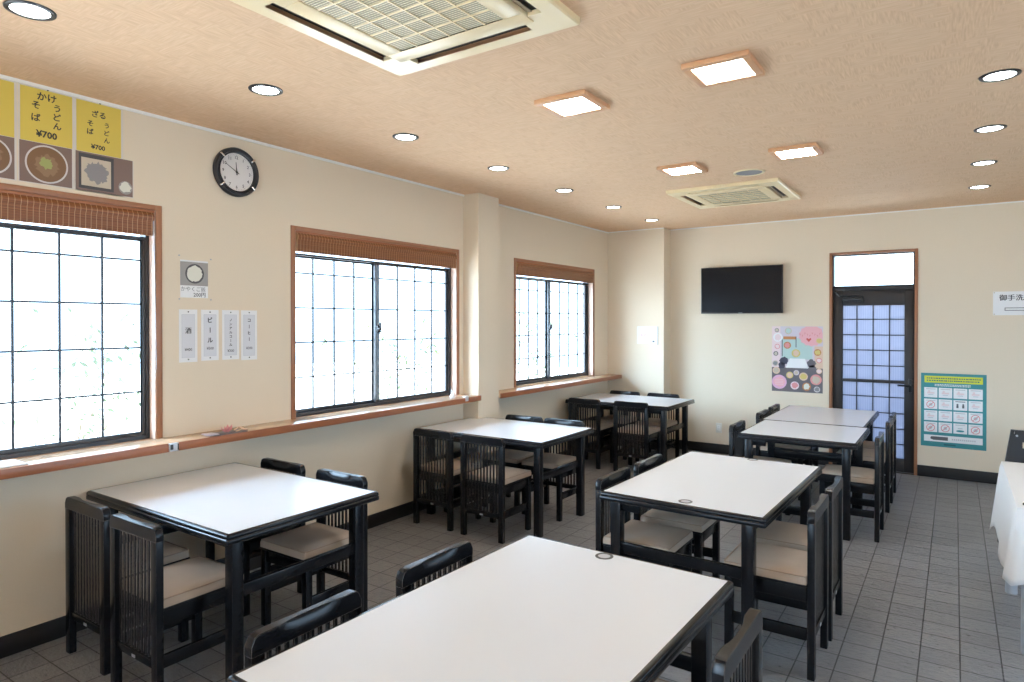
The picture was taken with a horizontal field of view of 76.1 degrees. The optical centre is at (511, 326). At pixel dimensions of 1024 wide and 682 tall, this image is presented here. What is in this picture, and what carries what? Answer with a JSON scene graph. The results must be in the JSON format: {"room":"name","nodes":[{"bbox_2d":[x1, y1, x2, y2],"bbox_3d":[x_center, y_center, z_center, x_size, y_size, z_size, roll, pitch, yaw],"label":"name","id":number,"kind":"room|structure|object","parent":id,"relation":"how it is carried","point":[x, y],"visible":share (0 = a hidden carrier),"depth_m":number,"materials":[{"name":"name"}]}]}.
{"room":"eatery","nodes":[
{"label":"eatery","id":0,"kind":"room"},
{"bbox_2d":[0,82,607,636],"bbox_3d":[-1.659,0.182,4.393,0.160,2.774,10.932,0,0,34],"label":"wall","id":1,"kind":"structure","parent":0,"point":[247,239],"depth_m":4.27,"materials":[{"name":"beige paint"}]},
{"bbox_2d":[0,78,16,180],"bbox_3d":[-2.460,-0.943,3.055,0.004,0.478,0.246,0,0,34],"label":"menu poster","id":2,"kind":"object","parent":1,"relation":"attached to","point":[8,89],"visible":1,"depth_m":3.13,"materials":[{"name":"yellow paper"}]},
{"bbox_2d":[18,83,74,188],"bbox_3d":[-2.319,-0.945,3.263,0.004,0.478,0.244,0,0,34],"label":"menu poster","id":3,"kind":"object","parent":1,"relation":"attached to","point":[46,155],"visible":1,"depth_m":3.25,"materials":[{"name":"yellow paper"}]},
{"bbox_2d":[0,183,162,460],"bbox_3d":[-2.571,-0.015,3.020,0.148,1.337,1.828,0,0,34],"label":"window","id":4,"kind":"structure","parent":1,"relation":"in","point":[151,387],"depth_m":3.56,"materials":[{"name":"brown wood"}]},
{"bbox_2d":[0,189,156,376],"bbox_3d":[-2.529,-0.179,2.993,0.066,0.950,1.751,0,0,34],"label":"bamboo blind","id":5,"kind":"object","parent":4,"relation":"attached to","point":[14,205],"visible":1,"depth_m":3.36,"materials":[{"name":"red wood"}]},
{"bbox_2d":[74,97,132,197],"bbox_3d":[-2.169,-0.946,3.484,0.004,0.478,0.290,0,0,34],"label":"menu poster","id":6,"kind":"object","parent":1,"relation":"attached to","point":[100,165],"visible":1,"depth_m":3.47,"materials":[{"name":"yellow paper"}]},
{"bbox_2d":[75,150,132,197],"bbox_3d":[-2.170,-0.809,3.487,0.001,0.204,0.288,0,0,34],"label":"photo","id":7,"kind":"object","parent":6,"relation":"attached to","point":[96,171],"depth_m":3.48,"materials":[{"name":"brown paper"}]},
{"bbox_2d":[179,309,196,362],"bbox_3d":[-1.914,0.054,3.867,0.004,0.312,0.112,0,0,34],"label":"strip","id":8,"kind":"object","parent":1,"relation":"attached to","point":[187,317],"visible":1,"depth_m":3.86,"materials":[{"name":"white paper"}]},
{"bbox_2d":[178,254,211,300],"bbox_3d":[-1.890,-0.291,3.901,0.004,0.267,0.208,0,0,34],"label":"menu card","id":9,"kind":"object","parent":1,"relation":"attached to","point":[194,272],"visible":1,"depth_m":3.90,"materials":[{"name":"beige paper"}]},
{"bbox_2d":[201,310,218,360],"bbox_3d":[-1.838,0.051,3.980,0.004,0.308,0.113,0,0,34],"label":"strip","id":10,"kind":"object","parent":1,"relation":"attached to","point":[209,318],"visible":1,"depth_m":3.98,"materials":[{"name":"white paper"}]},
{"bbox_2d":[222,310,238,359],"bbox_3d":[-1.761,0.051,4.094,0.004,0.309,0.115,0,0,34],"label":"strip","id":11,"kind":"object","parent":1,"relation":"attached to","point":[230,318],"visible":1,"depth_m":4.09,"materials":[{"name":"white paper"}]},
{"bbox_2d":[213,147,258,196],"bbox_3d":[-1.728,-0.971,4.108,0.036,0.306,0.306,0,0,34],"label":"wall clock","id":12,"kind":"object","parent":1,"relation":"attached to","point":[235,171],"visible":1,"depth_m":4.10,"materials":[{"name":"black plastic"}]},
{"bbox_2d":[0,394,480,479],"bbox_3d":[-2.422,0.666,2.939,0.211,0.047,7.342,0,0,34],"label":"window ledge","id":13,"kind":"object","parent":1,"relation":"attached to","point":[80,458],"visible":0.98,"depth_m":3.76,"materials":[{"name":"brown wood"}]},
{"bbox_2d":[0,459,27,468],"bbox_3d":[-2.408,0.639,2.967,0.170,0.006,0.305,0,0,34],"label":"paper stack","id":14,"kind":"object","parent":13,"relation":"on","point":[12,462],"visible":1,"depth_m":3.04,"materials":[{"name":"white paper"}]},
{"bbox_2d":[169,442,178,451],"bbox_3d":[-1.854,0.659,3.582,0.025,0.044,0.050,0,0,34],"label":"clip","id":15,"kind":"object","parent":13,"relation":"attached to","point":[172,446],"visible":1,"depth_m":3.57,"materials":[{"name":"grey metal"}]},
{"bbox_2d":[201,424,247,435],"bbox_3d":[-1.707,0.607,3.912,0.110,0.056,0.276,0,0,34],"label":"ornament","id":16,"kind":"object","parent":13,"relation":"on","point":[227,430],"visible":1,"depth_m":3.90,"materials":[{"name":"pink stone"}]},
{"bbox_2d":[241,310,256,359],"bbox_3d":[-1.688,0.054,4.201,0.004,0.317,0.114,0,0,34],"label":"strip","id":17,"kind":"object","parent":1,"relation":"attached to","point":[248,317],"visible":1,"depth_m":4.20,"materials":[{"name":"white paper"}]},
{"bbox_2d":[0,440,607,658],"bbox_3d":[-1.581,1.519,4.210,0.185,0.103,10.380,0,0,34],"label":"baseboard","id":18,"kind":"structure","parent":1,"relation":"attached to","point":[19,641],"depth_m":3.30,"materials":[{"name":"black wood"}]},
{"bbox_2d":[0,74,607,232],"bbox_3d":[-1.652,-1.196,4.239,0.012,0.016,10.380,0,0,34],"label":"trim","id":19,"kind":"structure","parent":1,"relation":"attached to","point":[17,80],"depth_m":4.06,"materials":[{"name":"white"}]},
{"bbox_2d":[291,225,458,418],"bbox_3d":[-1.054,-0.030,5.260,0.148,1.337,1.828,0,0,34],"label":"window","id":20,"kind":"structure","parent":1,"relation":"in","point":[451,275],"depth_m":5.23,"materials":[{"name":"brown wood"}]},
{"bbox_2d":[296,230,456,267],"bbox_3d":[-1.013,-0.598,5.228,0.066,0.144,1.748,0,0,34],"label":"bamboo blind","id":21,"kind":"object","parent":20,"relation":"attached to","point":[308,242],"visible":0.87,"depth_m":5.06,"materials":[{"name":"red wood"}]},
{"bbox_2d":[514,258,594,387],"bbox_3d":[0.472,-0.046,7.512,0.148,1.337,1.808,0,0,34],"label":"window","id":22,"kind":"structure","parent":1,"relation":"in","point":[588,333],"depth_m":7.52,"materials":[{"name":"brown wood"}]},
{"bbox_2d":[516,261,593,282],"bbox_3d":[0.512,-0.613,7.480,0.066,0.144,1.728,0,0,34],"label":"bamboo blind","id":23,"kind":"object","parent":22,"relation":"attached to","point":[522,268],"visible":0.81,"depth_m":7.36,"materials":[{"name":"red wood"}]},
{"bbox_2d":[499,374,621,397],"bbox_3d":[0.575,0.649,7.373,0.201,0.047,2.710,0,0,34],"label":"window ledge","id":24,"kind":"object","parent":1,"relation":"attached to","point":[505,393],"visible":0.88,"depth_m":7.11,"materials":[{"name":"brown wood"}]},
{"bbox_2d":[463,193,498,461],"bbox_3d":[-0.288,0.170,6.120,0.173,2.774,0.320,0,0,34],"label":"wall pillar","id":25,"kind":"structure","parent":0,"point":[480,211],"depth_m":6.01,"materials":[{"name":"beige paint"}]},
{"bbox_2d":[0,0,1023,231],"bbox_3d":[1.039,-1.252,2.556,6.676,0.120,10.932,0,0,34],"label":"ceiling","id":26,"kind":"structure","parent":0,"point":[891,93],"depth_m":3.43,"materials":[{"name":"paint"}]},
{"bbox_2d":[2,0,56,20],"bbox_3d":[-1.813,-1.188,2.460,0.166,0.007,0.166,0,0,34],"label":"recessed light","id":27,"kind":"object","parent":26,"relation":"in","point":[22,8],"visible":1,"depth_m":2.46,"materials":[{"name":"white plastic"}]},
{"bbox_2d":[248,84,282,95],"bbox_3d":[-1.243,-1.194,3.301,0.166,0.007,0.166,0,0,34],"label":"recessed light","id":28,"kind":"object","parent":26,"relation":"in","point":[261,89],"visible":1,"depth_m":3.29,"materials":[{"name":"white plastic"}]},
{"bbox_2d":[229,0,579,75],"bbox_3d":[-0.395,-1.173,2.391,0.948,0.036,0.948,0,0,34],"label":"air conditioner","id":29,"kind":"object","parent":26,"relation":"attached to","point":[402,32],"visible":1,"depth_m":2.50,"materials":[{"name":"beige plastic"}]},
{"bbox_2d":[300,0,501,50],"bbox_3d":[-0.395,-1.170,2.391,0.524,0.018,0.524,0,0,34],"label":"grille","id":30,"kind":"object","parent":29,"relation":"attached to","point":[396,25],"depth_m":2.46,"materials":[{"name":"beige plastic"}]},
{"bbox_2d":[392,133,418,140],"bbox_3d":[-0.674,-1.199,4.141,0.166,0.007,0.166,0,0,34],"label":"recessed light","id":31,"kind":"object","parent":26,"relation":"in","point":[399,136],"visible":1,"depth_m":4.13,"materials":[{"name":"white plastic"}]},
{"bbox_2d":[488,165,508,170],"bbox_3d":[-0.104,-1.205,4.982,0.166,0.007,0.166,0,0,34],"label":"recessed light","id":32,"kind":"object","parent":26,"relation":"in","point":[492,168],"visible":1,"depth_m":4.98,"materials":[{"name":"white"}]},
{"bbox_2d":[534,89,609,118],"bbox_3d":[0.324,-1.187,3.498,0.300,0.024,0.300,0,0,34],"label":"recessed light","id":33,"kind":"object","parent":26,"relation":"in","point":[580,102],"visible":1,"depth_m":3.47,"materials":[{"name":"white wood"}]},
{"bbox_2d":[545,97,600,115],"bbox_3d":[0.324,-1.187,3.498,0.228,0.016,0.228,0,0,34],"label":"diffuser","id":34,"kind":"object","parent":33,"relation":"attached to","point":[574,106],"depth_m":3.50,"materials":[{"name":"white plastic"}]},
{"bbox_2d":[657,162,707,176],"bbox_3d":[1.300,-1.197,4.981,0.300,0.024,0.300,0,0,34],"label":"recessed light","id":35,"kind":"object","parent":26,"relation":"in","point":[689,168],"visible":1,"depth_m":4.94,"materials":[{"name":"white plastic"}]},
{"bbox_2d":[664,166,700,174],"bbox_3d":[1.300,-1.197,4.981,0.228,0.016,0.228,0,0,34],"label":"diffuser","id":36,"kind":"object","parent":35,"relation":"attached to","point":[686,170],"depth_m":4.98,"materials":[{"name":"white plastic"}]},
{"bbox_2d":[681,49,764,88],"bbox_3d":[0.976,-1.183,3.017,0.300,0.024,0.300,0,0,34],"label":"recessed light","id":37,"kind":"object","parent":26,"relation":"in","point":[740,65],"visible":1,"depth_m":2.99,"materials":[{"name":"white plastic"}]},
{"bbox_2d":[692,59,754,83],"bbox_3d":[0.976,-1.183,3.017,0.228,0.016,0.228,0,0,34],"label":"diffuser","id":38,"kind":"object","parent":37,"relation":"attached to","point":[732,70],"depth_m":3.02,"materials":[{"name":"white plastic"}]},
{"bbox_2d":[666,178,800,208],"bbox_3d":[2.031,-1.198,5.965,0.948,0.036,0.948,0,0,34],"label":"air conditioner","id":39,"kind":"object","parent":26,"relation":"attached to","point":[771,189],"visible":1,"depth_m":5.83,"materials":[{"name":"beige plastic"}]},
{"bbox_2d":[699,189,769,203],"bbox_3d":[2.031,-1.195,5.965,0.524,0.018,0.524,0,0,34],"label":"grille","id":40,"kind":"object","parent":39,"relation":"attached to","point":[750,195],"depth_m":5.97,"materials":[{"name":"beige plastic"}]},
{"bbox_2d":[733,169,764,175],"bbox_3d":[1.856,-1.205,5.118,0.236,0.009,0.236,0,0,34],"label":"ceiling speaker","id":41,"kind":"object","parent":26,"relation":"attached to","point":[745,172],"visible":1,"depth_m":5.10,"materials":[{"name":"beige plastic"}]},
{"bbox_2d":[736,170,761,174],"bbox_3d":[1.856,-1.205,5.118,0.197,0.007,0.197,0,0,34],"label":"speaker grille","id":42,"kind":"object","parent":41,"relation":"attached to","point":[740,172],"depth_m":5.10,"materials":[{"name":"grey metal"}]},
{"bbox_2d":[768,142,823,160],"bbox_3d":[1.942,-1.193,4.468,0.300,0.024,0.300,0,0,34],"label":"recessed light","id":43,"kind":"object","parent":26,"relation":"in","point":[806,150],"visible":1,"depth_m":4.42,"materials":[{"name":"white plastic"}]},
{"bbox_2d":[776,148,816,158],"bbox_3d":[1.942,-1.193,4.468,0.228,0.016,0.228,0,0,34],"label":"diffuser","id":44,"kind":"object","parent":43,"relation":"attached to","point":[800,152],"depth_m":4.47,"materials":[{"name":"white plastic"}]},
{"bbox_2d":[968,185,990,188],"bbox_3d":[4.053,-1.210,5.666,0.166,0.007,0.166,0,0,34],"label":"recessed light","id":45,"kind":"object","parent":26,"relation":"in","point":[976,186],"visible":1,"depth_m":5.66,"materials":[{"name":"white"}]},
{"bbox_2d":[970,160,997,165],"bbox_3d":[3.475,-1.204,4.814,0.166,0.007,0.166,0,0,34],"label":"recessed light","id":46,"kind":"object","parent":26,"relation":"in","point":[984,162],"visible":1,"depth_m":4.81,"materials":[{"name":"white"}]},
{"bbox_2d":[973,124,1006,132],"bbox_3d":[2.897,-1.198,3.961,0.166,0.007,0.166,0,0,34],"label":"recessed light","id":47,"kind":"object","parent":26,"relation":"in","point":[997,127],"visible":1,"depth_m":3.96,"materials":[{"name":"white plastic"}]},
{"bbox_2d":[979,68,1021,81],"bbox_3d":[2.320,-1.192,3.108,0.166,0.007,0.166,0,0,34],"label":"recessed light","id":48,"kind":"object","parent":26,"relation":"in","point":[1004,74],"visible":1,"depth_m":3.10,"materials":[{"name":"white plastic"}]},
{"bbox_2d":[0,445,1023,681],"bbox_3d":[1.039,1.642,2.576,6.676,0.120,10.932,0,0,34],"label":"floor","id":49,"kind":"structure","parent":0,"point":[928,601],"depth_m":3.74,"materials":[{"name":"tile"}]},
{"bbox_2d":[65,496,189,675],"bbox_3d":[-1.889,1.199,3.229,0.390,0.757,0.410,0,0,34],"label":"dining chair","id":50,"kind":"object","parent":49,"relation":"on","point":[87,552],"visible":0.66,"depth_m":3.08,"materials":[{"name":"black wood"}]},
{"bbox_2d":[110,513,244,681],"bbox_3d":[-1.495,1.201,2.940,0.390,0.757,0.410,0,0,34],"label":"dining chair","id":51,"kind":"object","parent":49,"relation":"on","point":[169,596],"visible":0.86,"depth_m":2.81,"materials":[{"name":"black wood"}]},
{"bbox_2d":[86,462,378,681],"bbox_3d":[-1.457,1.216,3.408,1.276,0.720,0.860,0,0,34],"label":"dining table","id":52,"kind":"object","parent":49,"relation":"on","point":[229,505],"visible":0.91,"depth_m":3.21,"materials":[{"name":"white laminate"}]},
{"bbox_2d":[205,458,305,616],"bbox_3d":[-1.498,1.195,3.810,0.390,0.757,0.410,0,0,34],"label":"dining chair","id":53,"kind":"object","parent":49,"relation":"on","point":[251,549],"visible":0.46,"depth_m":3.75,"materials":[{"name":"black wood"}]},
{"bbox_2d":[244,589,360,667],"bbox_3d":[-0.443,1.209,1.812,0.410,0.757,0.390,0,0,34],"label":"dining chair","id":54,"kind":"object","parent":49,"relation":"on","point":[346,605],"visible":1,"depth_m":1.88,"materials":[{"name":"black wood"}]},
{"bbox_2d":[259,468,367,638],"bbox_3d":[-1.064,1.197,3.511,0.390,0.757,0.410,0,0,34],"label":"dining chair","id":55,"kind":"object","parent":49,"relation":"on","point":[289,547],"visible":0.72,"depth_m":3.45,"materials":[{"name":"black wood"}]},
{"bbox_2d":[395,540,472,596],"bbox_3d":[-0.118,1.206,2.274,0.410,0.757,0.390,0,0,34],"label":"dining chair","id":56,"kind":"object","parent":49,"relation":"on","point":[461,552],"visible":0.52,"depth_m":2.35,"materials":[{"name":"black wood"}]},
{"bbox_2d":[413,428,480,530],"bbox_3d":[-0.511,1.185,5.267,0.390,0.757,0.410,0,0,34],"label":"dining chair","id":57,"kind":"object","parent":49,"relation":"on","point":[446,471],"visible":0.82,"depth_m":5.12,"materials":[{"name":"black wood"}]},
{"bbox_2d":[227,535,733,681],"bbox_3d":[0.022,1.226,1.929,0.852,0.722,1.346,0,0,36],"label":"dining table","id":58,"kind":"object","parent":49,"relation":"on","point":[531,608],"visible":1,"depth_m":1.91,"materials":[{"name":"white laminate"}]},
{"bbox_2d":[460,434,531,543],"bbox_3d":[-0.114,1.187,4.985,0.390,0.757,0.410,0,0,34],"label":"dining chair","id":59,"kind":"object","parent":49,"relation":"on","point":[499,480],"visible":1,"depth_m":4.85,"materials":[{"name":"black wood"}]},
{"bbox_2d":[421,417,593,536],"bbox_3d":[-0.054,1.202,5.438,1.225,0.720,0.830,0,0,34],"label":"dining table","id":60,"kind":"object","parent":49,"relation":"on","point":[527,436],"visible":0.69,"depth_m":5.26,"materials":[{"name":"white laminate"}]},
{"bbox_2d":[482,414,543,506],"bbox_3d":[0.003,1.181,5.729,0.390,0.757,0.410,0,0,34],"label":"dining chair","id":61,"kind":"object","parent":49,"relation":"on","point":[513,458],"visible":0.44,"depth_m":5.63,"materials":[{"name":"black wood"}]},
{"bbox_2d":[521,418,584,521],"bbox_3d":[0.343,1.183,5.499,0.390,0.757,0.410,0,0,34],"label":"dining chair","id":62,"kind":"object","parent":49,"relation":"on","point":[551,460],"visible":0.62,"depth_m":5.45,"materials":[{"name":"black wood"}]},
{"bbox_2d":[568,397,612,468],"bbox_3d":[0.902,1.170,7.377,0.390,0.757,0.410,0,0,34],"label":"dining chair","id":63,"kind":"object","parent":49,"relation":"on","point":[601,428],"visible":0.71,"depth_m":7.20,"materials":[{"name":"black wood"}]},
{"bbox_2d":[601,390,639,459],"bbox_3d":[1.274,1.167,7.845,0.390,0.757,0.410,0,0,34],"label":"dining chair","id":64,"kind":"object","parent":49,"relation":"on","point":[609,418],"visible":0.35,"depth_m":7.88,"materials":[{"name":"black wood"}]},
{"bbox_2d":[565,393,694,462],"bbox_3d":[1.346,1.188,7.467,1.230,0.720,0.830,0,0,34],"label":"dining table","id":65,"kind":"object","parent":49,"relation":"on","point":[657,405],"visible":0.55,"depth_m":7.33,"materials":[{"name":"white laminate"}]},
{"bbox_2d":[613,401,659,470],"bbox_3d":[1.363,1.172,7.077,0.390,0.757,0.410,0,0,34],"label":"dining chair","id":66,"kind":"object","parent":49,"relation":"on","point":[637,432],"visible":0.9,"depth_m":6.94,"materials":[{"name":"black wood"}]},
{"bbox_2d":[595,467,693,571],"bbox_3d":[0.727,1.197,3.556,0.410,0.757,0.390,0,0,34],"label":"dining chair","id":67,"kind":"object","parent":49,"relation":"on","point":[663,537],"visible":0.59,"depth_m":3.51,"materials":[{"name":"black wood"}]},
{"bbox_2d":[635,393,679,461],"bbox_3d":[1.680,1.169,7.570,0.390,0.757,0.410,0,0,34],"label":"dining chair","id":68,"kind":"object","parent":49,"relation":"on","point":[654,421],"visible":0.36,"depth_m":7.61,"materials":[{"name":"black wood"}]},
{"bbox_2d":[633,454,719,577],"bbox_3d":[1.001,1.194,3.935,0.410,0.757,0.390,0,0,34],"label":"dining chair","id":69,"kind":"object","parent":49,"relation":"on","point":[702,528],"visible":0.45,"depth_m":3.84,"materials":[{"name":"beige fabric"}]},
{"bbox_2d":[655,608,762,681],"bbox_3d":[0.463,1.208,1.891,0.410,0.757,0.390,0,0,34],"label":"dining chair","id":70,"kind":"object","parent":49,"relation":"on","point":[740,659],"visible":0.94,"depth_m":1.80,"materials":[{"name":"black wood"}]},
{"bbox_2d":[599,451,821,625],"bbox_3d":[1.173,1.213,3.698,0.836,0.722,1.310,0,0,36],"label":"dining table","id":71,"kind":"object","parent":49,"relation":"on","point":[751,493],"visible":0.95,"depth_m":3.36,"materials":[{"name":"white laminate"}]},
{"bbox_2d":[729,420,790,520],"bbox_3d":[2.049,1.184,5.384,0.410,0.757,0.390,0,0,34],"label":"dining chair","id":72,"kind":"object","parent":49,"relation":"on","point":[736,445],"visible":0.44,"depth_m":5.42,"materials":[{"name":"black wood"}]},
{"bbox_2d":[724,494,828,681],"bbox_3d":[1.284,1.199,3.179,0.410,0.757,0.390,0,0,34],"label":"dining chair","id":73,"kind":"object","parent":49,"relation":"on","point":[790,577],"visible":0.75,"depth_m":3.06,"materials":[{"name":"black wood"}]},
{"bbox_2d":[756,409,810,500],"bbox_3d":[2.537,1.179,6.104,0.410,0.757,0.390,0,0,34],"label":"dining chair","id":74,"kind":"object","parent":49,"relation":"on","point":[760,450],"visible":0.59,"depth_m":6.03,"materials":[{"name":"black wood"}]},
{"bbox_2d":[768,404,818,488],"bbox_3d":[2.813,1.176,6.521,0.410,0.757,0.390,0,0,34],"label":"dining chair","id":75,"kind":"object","parent":49,"relation":"on","point":[774,408],"visible":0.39,"depth_m":6.54,"materials":[{"name":"black wood"}]},
{"bbox_2d":[756,476,842,640],"bbox_3d":[1.538,1.197,3.544,0.410,0.757,0.390,0,0,34],"label":"dining chair","id":76,"kind":"object","parent":49,"relation":"on","point":[778,533],"visible":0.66,"depth_m":3.47,"materials":[{"name":"black wood"}]},
{"bbox_2d":[738,420,869,540],"bbox_3d":[2.386,1.203,5.319,0.850,0.720,0.860,0,0,34],"label":"dining table","id":77,"kind":"object","parent":49,"relation":"on","point":[844,438],"visible":0.84,"depth_m":5.15,"materials":[{"name":"white laminate"}]},
{"bbox_2d":[761,405,878,507],"bbox_3d":[2.945,1.196,6.202,0.840,0.720,1.215,0,0,34],"label":"dining table","id":78,"kind":"object","parent":49,"relation":"on","point":[791,413],"visible":0.41,"depth_m":6.03,"materials":[{"name":"white laminate"}]},
{"bbox_2d":[819,431,883,542],"bbox_3d":[2.601,1.187,5.011,0.410,0.757,0.390,0,0,34],"label":"dining chair","id":79,"kind":"object","parent":49,"relation":"on","point":[863,480],"visible":0.77,"depth_m":4.84,"materials":[{"name":"black wood"}]},
{"bbox_2d":[837,417,892,512],"bbox_3d":[3.100,1.181,5.747,0.410,0.757,0.390,0,0,34],"label":"dining chair","id":80,"kind":"object","parent":49,"relation":"on","point":[868,454],"visible":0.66,"depth_m":5.55,"materials":[{"name":"black wood"}]},
{"bbox_2d":[863,412,895,492],"bbox_3d":[3.333,1.179,6.097,0.410,0.757,0.390,0,0,34],"label":"dining chair","id":81,"kind":"object","parent":49,"relation":"on","point":[866,444],"visible":0.3,"depth_m":6.10,"materials":[{"name":"black wood"}]},
{"bbox_2d":[997,429,1023,542],"bbox_3d":[3.591,1.132,4.436,0.467,0.876,0.483,0,0,34],"label":"chair","id":82,"kind":"object","parent":49,"relation":"on","point":[1015,450],"visible":0.35,"depth_m":4.38,"materials":[{"name":"black plastic"}]},
{"bbox_2d":[1005,581,1023,654],"bbox_3d":[3.092,1.220,3.407,0.802,0.712,1.225,0,0,34],"label":"folding table","id":83,"kind":"object","parent":49,"relation":"on","point":[1009,589],"visible":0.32,"depth_m":3.15,"materials":[{"name":"grey metal"}]},
{"bbox_2d":[990,461,1023,585],"bbox_3d":[3.092,1.083,3.397,0.939,0.452,1.374,0,0,34],"label":"tablecloth","id":84,"kind":"object","parent":83,"relation":"on","point":[1007,518],"visible":1,"depth_m":3.39,"materials":[{"name":"white fabric"}]},
{"bbox_2d":[608,228,670,439],"bbox_3d":[1.634,0.154,8.431,0.764,2.774,0.232,0,0,34],"label":"column","id":85,"kind":"structure","parent":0,"point":[639,262],"depth_m":8.31,"materials":[{"name":"beige paint"}]},
{"bbox_2d":[637,326,656,343],"bbox_3d":[1.702,0.106,8.243,0.265,0.218,0.001,0,0,34],"label":"paper notice","id":86,"kind":"object","parent":85,"relation":"attached to","point":[645,335],"visible":1,"depth_m":8.25,"materials":[{"name":"white paper"}]},
{"bbox_2d":[670,202,1023,472],"bbox_3d":[4.059,0.164,7.025,6.356,2.774,0.160,0,0,34],"label":"wall","id":87,"kind":"structure","parent":0,"point":[721,362],"depth_m":7.14,"materials":[{"name":"beige paint"}]},
{"bbox_2d":[701,264,782,313],"bbox_3d":[2.726,-0.436,7.776,0.944,0.558,0.076,0,0,34],"label":"television","id":88,"kind":"object","parent":87,"relation":"attached to","point":[740,289],"visible":1,"depth_m":7.73,"materials":[{"name":"black plastic"}]},
{"bbox_2d":[772,326,822,393],"bbox_3d":[3.256,0.372,7.472,0.543,0.752,0.003,0,0,34],"label":"poster","id":89,"kind":"object","parent":87,"relation":"attached to","point":[797,351],"visible":1,"depth_m":7.47,"materials":[{"name":"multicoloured paper"}]},
{"bbox_2d":[773,333,782,341],"bbox_3d":[3.085,0.123,7.585,0.103,0.102,0.001,0,0,34],"label":"picture","id":90,"kind":"object","parent":89,"relation":"attached to","point":[777,337],"depth_m":7.58,"materials":[{"name":"white"}]},
{"bbox_2d":[772,375,786,388],"bbox_3d":[3.098,0.638,7.580,0.163,0.162,0.001,0,0,34],"label":"picture","id":91,"kind":"object","parent":89,"relation":"attached to","point":[778,381],"depth_m":7.58,"materials":[{"name":"pink paper"}]},
{"bbox_2d":[790,381,798,388],"bbox_3d":[3.238,0.673,7.485,0.092,0.092,0.001,0,0,34],"label":"picture","id":92,"kind":"object","parent":89,"relation":"attached to","point":[793,384],"depth_m":7.49,"materials":[{"name":"pink paper"}]},
{"bbox_2d":[786,358,807,368],"bbox_3d":[3.256,0.419,7.472,0.239,0.109,0.001,0,0,34],"label":"picture","id":93,"kind":"object","parent":89,"relation":"attached to","point":[791,363],"depth_m":7.47,"materials":[{"name":"white paper"}]},
{"bbox_2d":[799,373,807,380],"bbox_3d":[3.314,0.568,7.433,0.092,0.092,0.001,0,0,34],"label":"picture","id":94,"kind":"object","parent":89,"relation":"attached to","point":[802,376],"depth_m":7.43,"materials":[{"name":"yellow paper"}]},
{"bbox_2d":[802,383,810,390],"bbox_3d":[3.341,0.681,7.415,0.092,0.092,0.001,0,0,34],"label":"picture","id":95,"kind":"object","parent":89,"relation":"attached to","point":[805,386],"depth_m":7.42,"materials":[{"name":"beige"}]},
{"bbox_2d":[810,375,821,384],"bbox_3d":[3.422,0.598,7.360,0.120,0.119,0.001,0,0,34],"label":"picture","id":96,"kind":"object","parent":89,"relation":"attached to","point":[814,379],"depth_m":7.36,"materials":[{"name":"pink paper"}]},
{"bbox_2d":[608,439,997,483],"bbox_3d":[3.946,1.495,6.867,6.356,0.115,0.244,0,0,34],"label":"baseboard","id":97,"kind":"structure","parent":87,"relation":"attached to","point":[922,470],"depth_m":6.73,"materials":[{"name":"black wood"}]},
{"bbox_2d":[608,201,1023,232],"bbox_3d":[3.952,-1.216,6.846,6.344,0.012,0.242,0,0,34],"label":"trim","id":98,"kind":"structure","parent":87,"relation":"attached to","point":[1012,201],"depth_m":7.24,"materials":[{"name":"white wood"}]},
{"bbox_2d":[829,248,917,475],"bbox_3d":[3.908,0.366,7.088,0.839,2.368,0.168,0,0,34],"label":"door","id":99,"kind":"structure","parent":87,"relation":"in","point":[873,329],"depth_m":7.05,"materials":[{"name":"brown wood"}]},
{"bbox_2d":[921,373,986,450],"bbox_3d":[4.483,0.856,6.645,0.553,0.755,0.002,0,0,34],"label":"poster","id":100,"kind":"object","parent":87,"relation":"attached to","point":[953,406],"visible":1,"depth_m":6.64,"materials":[{"name":"teal paper"}]},
{"bbox_2d":[935,384,970,386],"bbox_3d":[4.478,0.600,6.646,0.303,0.021,0.001,0,0,34],"label":"print","id":101,"kind":"object","parent":100,"relation":"attached to","point":[936,385],"depth_m":6.64,"materials":[{"name":"white paper"}]},
{"bbox_2d":[927,377,980,382],"bbox_3d":[4.483,0.543,6.642,0.455,0.036,0.001,0,0,34],"label":"print","id":102,"kind":"object","parent":100,"relation":"attached to","point":[929,379],"depth_m":6.64,"materials":[{"name":"yellow paper"}]},
{"bbox_2d":[993,291,1023,314],"bbox_3d":[4.915,-0.228,6.343,0.400,0.232,0.004,0,0,34],"label":"restroom sign","id":103,"kind":"object","parent":87,"relation":"attached to","point":[1007,302],"visible":1,"depth_m":6.39,"materials":[{"name":"white paper"}]},
{"label":"outside","id":104,"kind":"structure","parent":0,"visible":0},
{"bbox_2d":[0,359,582,449],"bbox_3d":[-0.241,1.800,5.007,38.000,0.230,36.000,0,0,34],"label":"ground","id":105,"kind":"structure","parent":104,"point":[47,411],"depth_m":15.76,"materials":[{"name":"grey"}]},
{"bbox_2d":[0,306,139,444],"bbox_3d":[-3.684,0.744,5.772,1.231,1.878,1.892,0,0,-21],"label":"shrub","id":106,"kind":"object","parent":105,"relation":"on","point":[88,363],"visible":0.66,"depth_m":5.73,"materials":[{"name":"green plant"}]},
{"bbox_2d":[301,317,442,403],"bbox_3d":[-1.613,0.763,8.371,1.625,1.804,1.580,0,0,34],"label":"shrub","id":107,"kind":"object","parent":105,"relation":"on","point":[368,326],"visible":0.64,"depth_m":8.30,"materials":[{"name":"green plant"}]},
{"bbox_2d":[516,306,581,378],"bbox_3d":[0.415,0.625,12.088,2.083,2.028,1.253,0,0,5],"label":"shrub","id":108,"kind":"object","parent":105,"relation":"on","point":[526,326],"visible":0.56,"depth_m":11.91,"materials":[{"name":"green plant"}]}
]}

